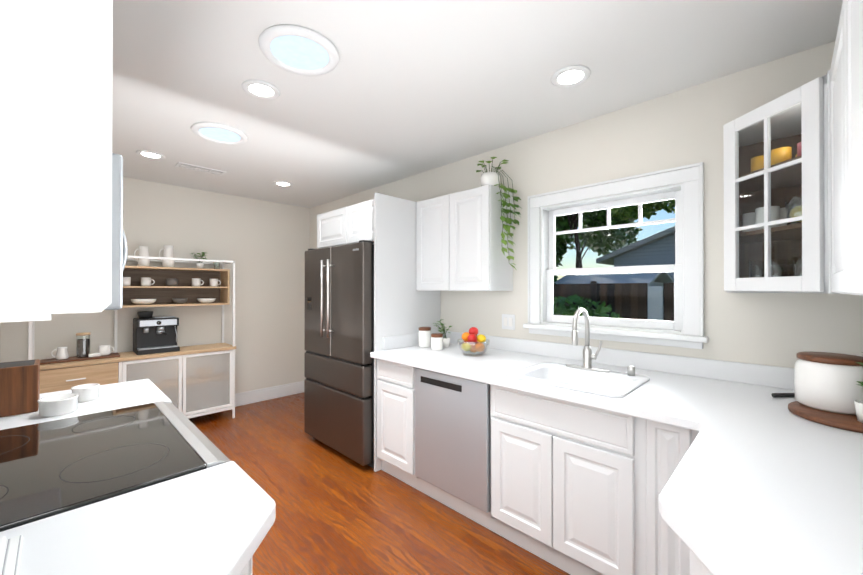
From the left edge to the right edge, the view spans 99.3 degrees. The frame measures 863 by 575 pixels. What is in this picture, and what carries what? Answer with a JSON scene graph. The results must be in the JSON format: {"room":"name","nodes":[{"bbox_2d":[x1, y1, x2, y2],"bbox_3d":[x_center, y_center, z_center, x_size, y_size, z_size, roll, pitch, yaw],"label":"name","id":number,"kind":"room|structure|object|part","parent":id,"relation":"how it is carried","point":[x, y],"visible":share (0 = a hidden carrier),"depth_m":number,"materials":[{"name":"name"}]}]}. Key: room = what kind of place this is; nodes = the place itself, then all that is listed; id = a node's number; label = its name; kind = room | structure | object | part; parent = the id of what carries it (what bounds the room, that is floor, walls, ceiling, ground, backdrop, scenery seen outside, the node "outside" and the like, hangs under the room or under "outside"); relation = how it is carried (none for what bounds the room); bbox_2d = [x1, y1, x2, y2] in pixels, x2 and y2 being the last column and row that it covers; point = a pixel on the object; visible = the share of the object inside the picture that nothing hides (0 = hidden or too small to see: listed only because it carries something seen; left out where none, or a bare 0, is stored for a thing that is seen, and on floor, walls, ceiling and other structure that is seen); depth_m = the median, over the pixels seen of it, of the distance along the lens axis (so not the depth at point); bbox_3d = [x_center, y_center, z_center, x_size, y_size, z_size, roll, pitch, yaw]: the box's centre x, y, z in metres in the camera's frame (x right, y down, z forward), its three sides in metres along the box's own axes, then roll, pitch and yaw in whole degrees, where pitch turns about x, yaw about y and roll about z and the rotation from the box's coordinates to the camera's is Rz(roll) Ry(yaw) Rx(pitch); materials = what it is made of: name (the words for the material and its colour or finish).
{"room":"kitchen","nodes":[
{"label":"kitchen","id":0,"kind":"room"},
{"bbox_2d":[0,177,309,393],"bbox_3d":[-2.726,0.158,4.023,0.150,2.490,2.890,0,0,44],"label":"wall","id":1,"kind":"structure","parent":0,"point":[264,245],"depth_m":4.26,"materials":[{"name":"white paint"}]},
{"bbox_2d":[235,381,303,406],"bbox_3d":[-2.614,1.327,4.013,0.015,0.152,2.736,0,0,44],"label":"baseboard","id":2,"kind":"structure","parent":1,"relation":"attached to","point":[255,396],"depth_m":4.59,"materials":[{"name":"white paint"}]},
{"bbox_2d":[189,392,569,574],"bbox_3d":[-0.790,1.445,2.231,5.415,0.100,3.040,0,0,44],"label":"floor","id":3,"kind":"structure","parent":0,"point":[338,513],"depth_m":2.22,"materials":[{"name":"brown wood"}]},
{"bbox_2d":[0,401,230,531],"bbox_3d":[-1.027,0.926,1.066,0.756,0.918,0.715,0,0,44],"label":"range","id":4,"kind":"object","parent":3,"relation":"on","point":[51,468],"visible":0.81,"depth_m":1.01,"materials":[{"name":"grey glass"}]},
{"bbox_2d":[28,255,235,418],"bbox_3d":[-2.771,0.556,3.540,0.408,1.690,1.520,0,0,44],"label":"sideboard","id":5,"kind":"object","parent":3,"relation":"on","point":[181,386],"visible":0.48,"depth_m":3.71,"materials":[{"name":"wood"}]},
{"bbox_2d":[40,352,119,364],"bbox_3d":[-3.070,0.620,3.217,0.200,0.017,0.500,0,0,44],"label":"serving tray","id":6,"kind":"object","parent":5,"relation":"on","point":[69,359],"visible":0.9,"depth_m":3.15,"materials":[{"name":"brown wood"}]},
{"bbox_2d":[51,347,68,359],"bbox_3d":[-3.164,0.560,3.121,0.081,0.100,0.111,0,0,44],"label":"creamer","id":7,"kind":"object","parent":6,"relation":"on","point":[62,353],"visible":1,"depth_m":3.10,"materials":[{"name":"white ceramic"}]},
{"bbox_2d":[76,332,90,357],"bbox_3d":[-3.070,0.505,3.232,0.094,0.212,0.094,0,0,44],"label":"jar","id":8,"kind":"object","parent":6,"relation":"on","point":[83,347],"visible":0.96,"depth_m":3.20,"materials":[{"name":"black glass"}]},
{"bbox_2d":[88,352,100,356],"bbox_3d":[-2.978,0.596,3.240,0.050,0.030,0.080,0,0,44],"label":"dish","id":9,"kind":"object","parent":6,"relation":"on","point":[94,354],"visible":1,"depth_m":3.23,"materials":[{"name":"white ceramic"}]},
{"bbox_2d":[99,345,113,355],"bbox_3d":[-2.956,0.569,3.334,0.080,0.085,0.106,0,0,44],"label":"mug","id":10,"kind":"object","parent":6,"relation":"on","point":[104,349],"visible":0.88,"depth_m":3.30,"materials":[{"name":"white ceramic"}]},
{"bbox_2d":[123,277,130,285],"bbox_3d":[-2.913,-0.056,3.467,0.080,0.085,0.109,0,0,44],"label":"mug","id":11,"kind":"object","parent":5,"relation":"on","point":[126,281],"visible":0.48,"depth_m":3.46,"materials":[{"name":"white ceramic"}]},
{"bbox_2d":[134,246,149,265],"bbox_3d":[-2.824,-0.302,3.574,0.094,0.200,0.126,0,0,44],"label":"pitcher","id":12,"kind":"object","parent":5,"relation":"on","point":[143,250],"visible":0.96,"depth_m":3.55,"materials":[{"name":"white ceramic"}]},
{"bbox_2d":[131,299,155,304],"bbox_3d":[-2.813,0.140,3.583,0.200,0.055,0.200,0,0,44],"label":"bowl","id":13,"kind":"object","parent":5,"relation":"on","point":[143,301],"visible":1,"depth_m":3.52,"materials":[{"name":"white ceramic"}]},
{"bbox_2d":[141,277,154,285],"bbox_3d":[-2.785,-0.055,3.599,0.080,0.085,0.109,0,0,44],"label":"mug","id":14,"kind":"object","parent":5,"relation":"on","point":[145,281],"visible":1,"depth_m":3.56,"materials":[{"name":"white ceramic"}]},
{"bbox_2d":[139,377,162,384],"bbox_3d":[-2.749,0.927,3.573,0.220,0.060,0.220,0,0,44],"label":"bowl","id":15,"kind":"object","parent":5,"relation":"in","point":[159,381],"depth_m":3.62,"materials":[{"name":"white ceramic"}]},
{"bbox_2d":[133,311,179,354],"bbox_3d":[-2.692,0.431,3.597,0.372,0.398,0.330,0,0,44],"label":"espresso machine","id":16,"kind":"object","parent":5,"relation":"on","point":[154,334],"visible":1,"depth_m":3.55,"materials":[{"name":"black plastic"}]},
{"bbox_2d":[159,245,174,266],"bbox_3d":[-2.691,-0.314,3.724,0.103,0.225,0.134,0,0,44],"label":"pitcher","id":17,"kind":"object","parent":5,"relation":"on","point":[168,251],"visible":0.85,"depth_m":3.70,"materials":[{"name":"white ceramic"}]},
{"bbox_2d":[165,278,177,285],"bbox_3d":[-2.659,-0.053,3.756,0.112,0.082,0.112,0,0,44],"label":"jar","id":18,"kind":"object","parent":5,"relation":"on","point":[171,281],"visible":0.96,"depth_m":3.72,"materials":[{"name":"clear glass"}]},
{"bbox_2d":[172,298,187,303],"bbox_3d":[-2.610,0.141,3.805,0.130,0.055,0.130,0,0,44],"label":"bowl","id":19,"kind":"object","parent":5,"relation":"on","point":[179,300],"visible":1,"depth_m":3.77,"materials":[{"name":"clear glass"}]},
{"bbox_2d":[192,278,203,285],"bbox_3d":[-2.488,-0.054,3.902,0.080,0.085,0.109,0,0,44],"label":"mug","id":20,"kind":"object","parent":5,"relation":"on","point":[196,281],"visible":1,"depth_m":3.86,"materials":[{"name":"white ceramic"}]},
{"bbox_2d":[191,252,208,267],"bbox_3d":[-2.502,-0.288,3.928,0.196,0.177,0.203,0,0,44],"label":"potted plant","id":21,"kind":"object","parent":5,"relation":"on","point":[200,264],"visible":0.77,"depth_m":3.91,"materials":[{"name":"white ceramic"}]},
{"bbox_2d":[191,400,212,408],"bbox_3d":[-2.434,1.252,3.894,0.200,0.050,0.200,0,0,44],"label":"bowl","id":22,"kind":"object","parent":5,"relation":"in","point":[202,402],"depth_m":3.92,"materials":[{"name":"white ceramic"}]},
{"bbox_2d":[195,366,213,378],"bbox_3d":[-2.421,0.909,3.910,0.167,0.100,0.170,0,0,44],"label":"basket","id":23,"kind":"object","parent":5,"relation":"in","point":[206,372],"depth_m":3.87,"materials":[{"name":"beige wicker"}]},
{"bbox_2d":[197,298,215,302],"bbox_3d":[-2.435,0.144,3.970,0.170,0.050,0.170,0,0,44],"label":"bowl","id":24,"kind":"object","parent":5,"relation":"on","point":[206,300],"visible":1,"depth_m":3.92,"materials":[{"name":"white ceramic"}]},
{"bbox_2d":[209,279,220,286],"bbox_3d":[-2.373,-0.053,4.021,0.080,0.085,0.109,0,0,44],"label":"mug","id":25,"kind":"object","parent":5,"relation":"on","point":[213,282],"visible":1,"depth_m":3.98,"materials":[{"name":"white ceramic"}]},
{"bbox_2d":[213,262,219,268],"bbox_3d":[-2.373,-0.239,4.050,0.066,0.080,0.066,0,0,44],"label":"glass","id":26,"kind":"object","parent":5,"relation":"on","point":[218,265],"visible":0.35,"depth_m":4.05,"materials":[{"name":"clear glass"}]},
{"bbox_2d":[240,557,251,574],"bbox_3d":[-0.391,0.949,0.370,0.630,0.874,0.628,0,0,44],"label":"base cabinet","id":27,"kind":"object","parent":3,"relation":"on","point":[247,570],"depth_m":0.65,"materials":[{"name":"white paint"}]},
{"bbox_2d":[0,379,275,574],"bbox_3d":[-0.910,0.444,0.903,2.266,0.140,0.663,0,0,44],"label":"countertop","id":28,"kind":"structure","parent":27,"relation":"on","point":[217,520],"depth_m":0.73,"materials":[{"name":"white stone"}]},
{"bbox_2d":[0,535,22,574],"bbox_3d":[-0.797,0.460,0.551,0.140,0.022,0.240,0,0,44],"label":"dish towel","id":29,"kind":"object","parent":28,"relation":"on","point":[10,552],"visible":0.94,"depth_m":0.63,"materials":[{"name":"white fabric"}]},
{"bbox_2d":[0,359,39,416],"bbox_3d":[-1.627,0.385,1.404,0.170,0.180,0.170,0,0,44],"label":"cutting board","id":30,"kind":"object","parent":28,"relation":"on","point":[19,387],"visible":0.88,"depth_m":1.38,"materials":[{"name":"brown wood"}]},
{"bbox_2d":[38,393,78,416],"bbox_3d":[-1.415,0.446,1.392,0.110,0.058,0.110,0,0,44],"label":"ramekin","id":31,"kind":"object","parent":28,"relation":"on","point":[57,405],"visible":1,"depth_m":1.36,"materials":[{"name":"white ceramic"}]},
{"bbox_2d":[71,383,99,402],"bbox_3d":[-1.466,0.447,1.554,0.090,0.058,0.090,0,0,44],"label":"ramekin","id":32,"kind":"object","parent":28,"relation":"on","point":[87,392],"visible":0.96,"depth_m":1.53,"materials":[{"name":"white ceramic"}]},
{"bbox_2d":[658,390,862,574],"bbox_3d":[0.693,0.442,0.568,0.660,0.140,1.380,0,0,44],"label":"countertop","id":33,"kind":"structure","parent":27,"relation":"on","point":[762,481],"depth_m":0.86,"materials":[{"name":"white stone"}]},
{"bbox_2d":[304,240,373,467],"bbox_3d":[-0.598,0.520,3.333,0.940,1.760,0.844,0,0,44],"label":"refrigerator","id":34,"kind":"object","parent":3,"relation":"on","point":[339,360],"visible":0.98,"depth_m":2.96,"materials":[{"name":"grey metal"}]},
{"bbox_2d":[317,193,439,471],"bbox_3d":[-0.565,0.341,3.423,1.102,2.120,0.723,0,0,44],"label":"surround","id":35,"kind":"object","parent":3,"relation":"on","point":[386,224],"visible":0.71,"depth_m":2.98,"materials":[{"name":"white paint"}]},
{"bbox_2d":[415,368,490,512],"bbox_3d":[0.326,0.960,2.488,0.590,0.864,0.656,0,0,44],"label":"dishwasher","id":36,"kind":"object","parent":3,"relation":"on","point":[452,435],"visible":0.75,"depth_m":2.22,"materials":[{"name":"grey metal"}]},
{"bbox_2d":[377,359,698,574],"bbox_3d":[0.784,0.957,2.099,2.671,0.874,0.728,0,0,44],"label":"base cabinet","id":37,"kind":"object","parent":3,"relation":"on","point":[576,489],"visible":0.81,"depth_m":1.74,"materials":[{"name":"white paint"}]},
{"bbox_2d":[370,330,796,421],"bbox_3d":[0.747,0.449,2.063,2.671,0.140,0.835,0,0,44],"label":"countertop","id":38,"kind":"structure","parent":37,"relation":"on","point":[670,376],"depth_m":2.01,"materials":[{"name":"white stone"}]},
{"bbox_2d":[418,327,430,347],"bbox_3d":[-0.055,0.403,2.985,0.104,0.159,0.104,0,0,44],"label":"canister","id":39,"kind":"object","parent":38,"relation":"on","point":[424,337],"visible":0.96,"depth_m":2.94,"materials":[{"name":"white ceramic"}]},
{"bbox_2d":[431,333,442,349],"bbox_3d":[0.042,0.421,2.848,0.094,0.122,0.094,0,0,44],"label":"canister","id":40,"kind":"object","parent":38,"relation":"on","point":[436,341],"visible":1,"depth_m":2.81,"materials":[{"name":"white ceramic"}]},
{"bbox_2d":[433,319,451,347],"bbox_3d":[0.086,0.376,2.994,0.228,0.214,0.152,0,0,44],"label":"potted plant","id":41,"kind":"object","parent":38,"relation":"on","point":[446,342],"visible":0.96,"depth_m":2.95,"materials":[{"name":"white ceramic"}]},
{"bbox_2d":[458,327,489,355],"bbox_3d":[0.303,0.382,2.636,0.230,0.197,0.230,0,0,44],"label":"fruit bowl","id":42,"kind":"object","parent":38,"relation":"on","point":[473,343],"visible":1,"depth_m":2.59,"materials":[{"name":"clear glass"}]},
{"bbox_2d":[505,362,649,397],"bbox_3d":[0.767,0.534,1.948,0.595,0.239,0.495,0,0,44],"label":"sink","id":43,"kind":"object","parent":38,"relation":"in","point":[614,384],"depth_m":1.99,"materials":[{"name":"white ceramic"}]},
{"bbox_3d":[1.058,0.440,1.942,0.038,0.050,0.038,0,0,44],"label":"air gap cap","id":44,"kind":"part","parent":43,"relation":"part of","materials":[{"name":"silver metal"}]},
{"bbox_2d":[566,308,610,372],"bbox_3d":[0.839,0.289,2.047,0.250,0.352,0.218,0,0,44],"label":"faucet","id":45,"kind":"object","parent":38,"relation":"on","point":[588,356],"visible":0.98,"depth_m":2.08,"materials":[{"name":"silver metal"}]},
{"bbox_2d":[771,393,794,396],"bbox_3d":[1.576,0.466,1.565,0.182,0.019,0.122,0,0,44],"label":"knife","id":46,"kind":"object","parent":38,"relation":"on","point":[783,394],"visible":0.4,"depth_m":1.58,"materials":[{"name":"black plastic"}]},
{"bbox_2d":[788,401,862,432],"bbox_3d":[1.513,0.465,1.313,0.340,0.020,0.340,0,0,44],"label":"round board","id":47,"kind":"object","parent":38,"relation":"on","point":[841,421],"visible":0.69,"depth_m":1.29,"materials":[{"name":"brown wood"}]},
{"bbox_2d":[794,351,862,414],"bbox_3d":[1.520,0.356,1.391,0.206,0.198,0.206,0,0,44],"label":"jar","id":48,"kind":"object","parent":47,"relation":"on","point":[825,381],"visible":0.94,"depth_m":1.33,"materials":[{"name":"white ceramic"}]},
{"bbox_2d":[854,352,862,422],"bbox_3d":[1.465,0.332,1.150,0.178,0.244,0.196,0,0,44],"label":"potted plant","id":49,"kind":"object","parent":47,"relation":"on","point":[859,408],"visible":1,"depth_m":1.24,"materials":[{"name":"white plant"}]},
{"bbox_2d":[690,550,712,574],"bbox_3d":[0.563,0.949,0.382,0.588,0.874,0.663,0,0,44],"label":"base cabinet","id":50,"kind":"object","parent":3,"relation":"on","point":[697,566],"depth_m":0.65,"materials":[{"name":"white paint"}]},
{"bbox_2d":[112,0,842,207],"bbox_3d":[-0.790,-1.145,2.243,5.415,0.100,3.040,0,0,44],"label":"ceiling","id":51,"kind":"structure","parent":0,"point":[405,89],"depth_m":1.89,"materials":[{"name":"white paint"}]},
{"bbox_2d":[136,150,165,158],"bbox_3d":[-2.300,-1.086,3.005,0.196,0.010,0.196,0,0,44],"label":"recessed light","id":52,"kind":"object","parent":51,"relation":"in","point":[150,154],"visible":0.98,"depth_m":2.99,"materials":[{"name":"white paint"}]},
{"bbox_2d":[175,162,226,175],"bbox_3d":[-2.110,-1.083,3.364,0.150,0.012,0.380,0,0,44],"label":"ceiling vent","id":53,"kind":"object","parent":51,"relation":"in","point":[199,168],"visible":1,"depth_m":3.34,"materials":[{"name":"white metal"}]},
{"bbox_2d":[191,122,247,144],"bbox_3d":[-1.494,-1.082,2.594,0.352,0.022,0.352,0,0,44],"label":"recessed light","id":54,"kind":"object","parent":51,"relation":"in","point":[219,133],"visible":0.98,"depth_m":2.57,"materials":[{"name":"white paint"}]},
{"bbox_2d":[242,80,279,98],"bbox_3d":[-0.941,-1.091,2.028,0.196,0.010,0.196,0,0,44],"label":"recessed light","id":55,"kind":"object","parent":51,"relation":"in","point":[260,89],"visible":1,"depth_m":2.02,"materials":[{"name":"white paint"}]},
{"bbox_2d":[273,181,292,186],"bbox_3d":[-1.550,-1.082,3.830,0.196,0.010,0.196,0,0,44],"label":"recessed light","id":56,"kind":"object","parent":51,"relation":"in","point":[284,183],"visible":0.96,"depth_m":3.81,"materials":[{"name":"white paint"}]},
{"bbox_2d":[258,25,338,75],"bbox_3d":[-0.609,-1.086,1.702,0.352,0.022,0.352,0,0,44],"label":"recessed light","id":57,"kind":"object","parent":51,"relation":"in","point":[299,50],"visible":1,"depth_m":1.67,"materials":[{"name":"white paint"}]},
{"bbox_2d":[551,65,590,86],"bbox_3d":[0.721,-1.091,1.902,0.196,0.010,0.196,0,0,44],"label":"recessed light","id":58,"kind":"object","parent":51,"relation":"in","point":[570,76],"visible":1,"depth_m":1.89,"materials":[{"name":"white paint"}]},
{"bbox_2d":[310,41,862,367],"bbox_3d":[0.219,0.155,3.271,5.415,2.490,0.150,0,0,44],"label":"wall","id":59,"kind":"structure","parent":0,"point":[682,127],"depth_m":2.04,"materials":[{"name":"white paint"}]},
{"bbox_2d":[416,185,512,290],"bbox_3d":[0.242,-0.348,2.927,0.747,0.748,0.308,0,0,44],"label":"upper cabinet","id":60,"kind":"object","parent":59,"relation":"attached to","point":[459,244],"visible":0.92,"depth_m":2.73,"materials":[{"name":"white paint"}]},
{"bbox_2d":[476,157,521,268],"bbox_3d":[0.469,-0.532,2.687,0.366,0.827,0.304,0,0,44],"label":"trailing plant","id":61,"kind":"object","parent":60,"relation":"on","point":[490,178],"visible":0.92,"depth_m":2.63,"materials":[{"name":"green plant"}]},
{"bbox_2d":[502,314,514,329],"bbox_3d":[0.586,0.263,2.800,0.116,0.116,0.008,0,0,44],"label":"electrical outlet plate","id":62,"kind":"object","parent":59,"relation":"attached to","point":[508,321],"visible":1,"depth_m":2.80,"materials":[{"name":"white paint"}]},
{"bbox_2d":[523,162,708,348],"bbox_3d":[1.118,-0.167,2.353,1.075,0.995,0.210,0,0,44],"label":"window","id":63,"kind":"structure","parent":59,"relation":"in","point":[690,177],"depth_m":2.23,"materials":[{"name":"white paint"}]},
{"bbox_3d":[1.146,-0.157,2.381,0.825,0.805,0.066,0,0,44],"label":"window sash","id":64,"kind":"part","parent":63,"relation":"part of","materials":[{"name":"white wood"}]},
{"bbox_2d":[723,70,839,293],"bbox_3d":[1.555,-0.354,1.437,0.634,0.750,0.606,0,0,44],"label":"upper cabinet","id":65,"kind":"object","parent":59,"relation":"attached to","point":[777,213],"visible":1,"depth_m":1.46,"materials":[{"name":"white paint"}]},
{"bbox_3d":[1.093,0.141,0.397,0.150,2.490,2.740,0,0,44],"label":"wall","id":66,"kind":"structure","parent":0,"visible":0},
{"bbox_2d":[830,52,837,292],"bbox_3d":[1.287,-0.356,0.944,0.328,0.750,0.470,0,0,44],"label":"upper cabinet","id":67,"kind":"object","parent":66,"relation":"attached to","point":[833,159],"depth_m":1.15,"materials":[{"name":"white paint"}]},
{"bbox_2d":[834,0,862,295],"bbox_3d":[0.959,-0.357,0.608,0.328,0.750,0.470,0,0,44],"label":"upper cabinet","id":68,"kind":"object","parent":66,"relation":"attached to","point":[846,127],"depth_m":0.84,"materials":[{"name":"white paint"}]},
{"bbox_2d":[862,0,862,239],"bbox_3d":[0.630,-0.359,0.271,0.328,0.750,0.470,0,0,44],"label":"upper cabinet","id":69,"kind":"object","parent":66,"relation":"attached to","point":[862,0],"depth_m":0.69,"materials":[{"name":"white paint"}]},
{"bbox_3d":[-1.746,0.145,1.151,5.265,2.490,0.150,0,0,44],"label":"wall","id":70,"kind":"structure","parent":0,"visible":0},
{"bbox_2d":[0,0,112,321],"bbox_3d":[-0.423,-0.359,0.205,0.436,0.750,0.338,0,0,44],"label":"upper cabinet","id":71,"kind":"object","parent":70,"relation":"attached to","point":[56,68],"visible":1,"depth_m":0.15,"materials":[{"name":"white paint"}]},
{"bbox_2d":[104,153,127,309],"bbox_3d":[-1.112,-0.126,0.984,0.752,0.369,0.492,0,0,44],"label":"over-the-range microwave","id":72,"kind":"object","parent":70,"relation":"attached to","point":[119,250],"visible":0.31,"depth_m":0.84,"materials":[{"name":"silver plastic"}]},
{"label":"outside","id":73,"kind":"structure","parent":0,"visible":0},
{"bbox_3d":[14.697,1.954,36.398,90.000,0.200,67.450,0,0,44],"label":"ground","id":74,"kind":"structure","parent":73,"visible":0},
{"bbox_2d":[556,215,570,266],"bbox_3d":[2.680,-2.122,14.251,5.730,5.982,5.597,0,0,44],"label":"tree","id":75,"kind":"object","parent":74,"relation":"on","point":[563,240],"depth_m":13.26,"materials":[{"name":"green plant"}]},
{"bbox_2d":[567,213,579,267],"bbox_3d":[4.971,-2.430,12.626,7.128,8.355,6.901,0,0,44],"label":"tree","id":76,"kind":"object","parent":74,"relation":"on","point":[573,220],"depth_m":12.74,"materials":[{"name":"brown plant"}]},
{"bbox_2d":[563,209,606,229],"bbox_3d":[3.713,-2.974,14.559,9.834,9.468,10.126,0,0,44],"label":"tree","id":77,"kind":"object","parent":74,"relation":"on","point":[591,214],"depth_m":16.09,"materials":[{"name":"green plant"}]},
{"bbox_2d":[553,275,623,318],"bbox_3d":[2.771,0.284,8.765,5.297,2.848,3.787,0,0,44],"label":"shrubs","id":78,"kind":"object","parent":74,"relation":"on","point":[572,309],"depth_m":6.85,"materials":[{"name":"green plant"}]},
{"bbox_2d":[567,210,642,267],"bbox_3d":[14.031,-4.558,35.482,13.548,12.828,13.297,0,0,44],"label":"tree","id":79,"kind":"object","parent":74,"relation":"on","point":[604,239],"depth_m":34.37,"materials":[{"name":"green plant"}]},
{"bbox_2d":[553,281,673,320],"bbox_3d":[-0.354,0.811,10.978,32.000,1.850,0.140,0,0,44],"label":"fence","id":80,"kind":"object","parent":74,"relation":"on","point":[642,296],"depth_m":6.99,"materials":[{"name":"brown wood"}]},
{"bbox_2d":[554,272,673,285],"bbox_3d":[4.949,0.621,9.895,2.300,2.220,2.700,0,0,44],"label":"shed","id":81,"kind":"object","parent":74,"relation":"on","point":[664,277],"depth_m":9.29,"materials":[{"name":"grey"}]},
{"bbox_2d":[596,226,674,280],"bbox_3d":[14.048,-0.580,14.279,10.100,4.662,12.920,0,0,44],"label":"house","id":82,"kind":"structure","parent":74,"relation":"on","point":[639,251],"depth_m":12.36,"materials":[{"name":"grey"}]},
{"bbox_2d":[606,199,674,221],"bbox_3d":[18.310,-4.352,24.598,12.778,12.313,12.020,0,0,44],"label":"tree","id":83,"kind":"object","parent":74,"relation":"on","point":[649,210],"depth_m":26.13,"materials":[{"name":"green plant"}]}
]}

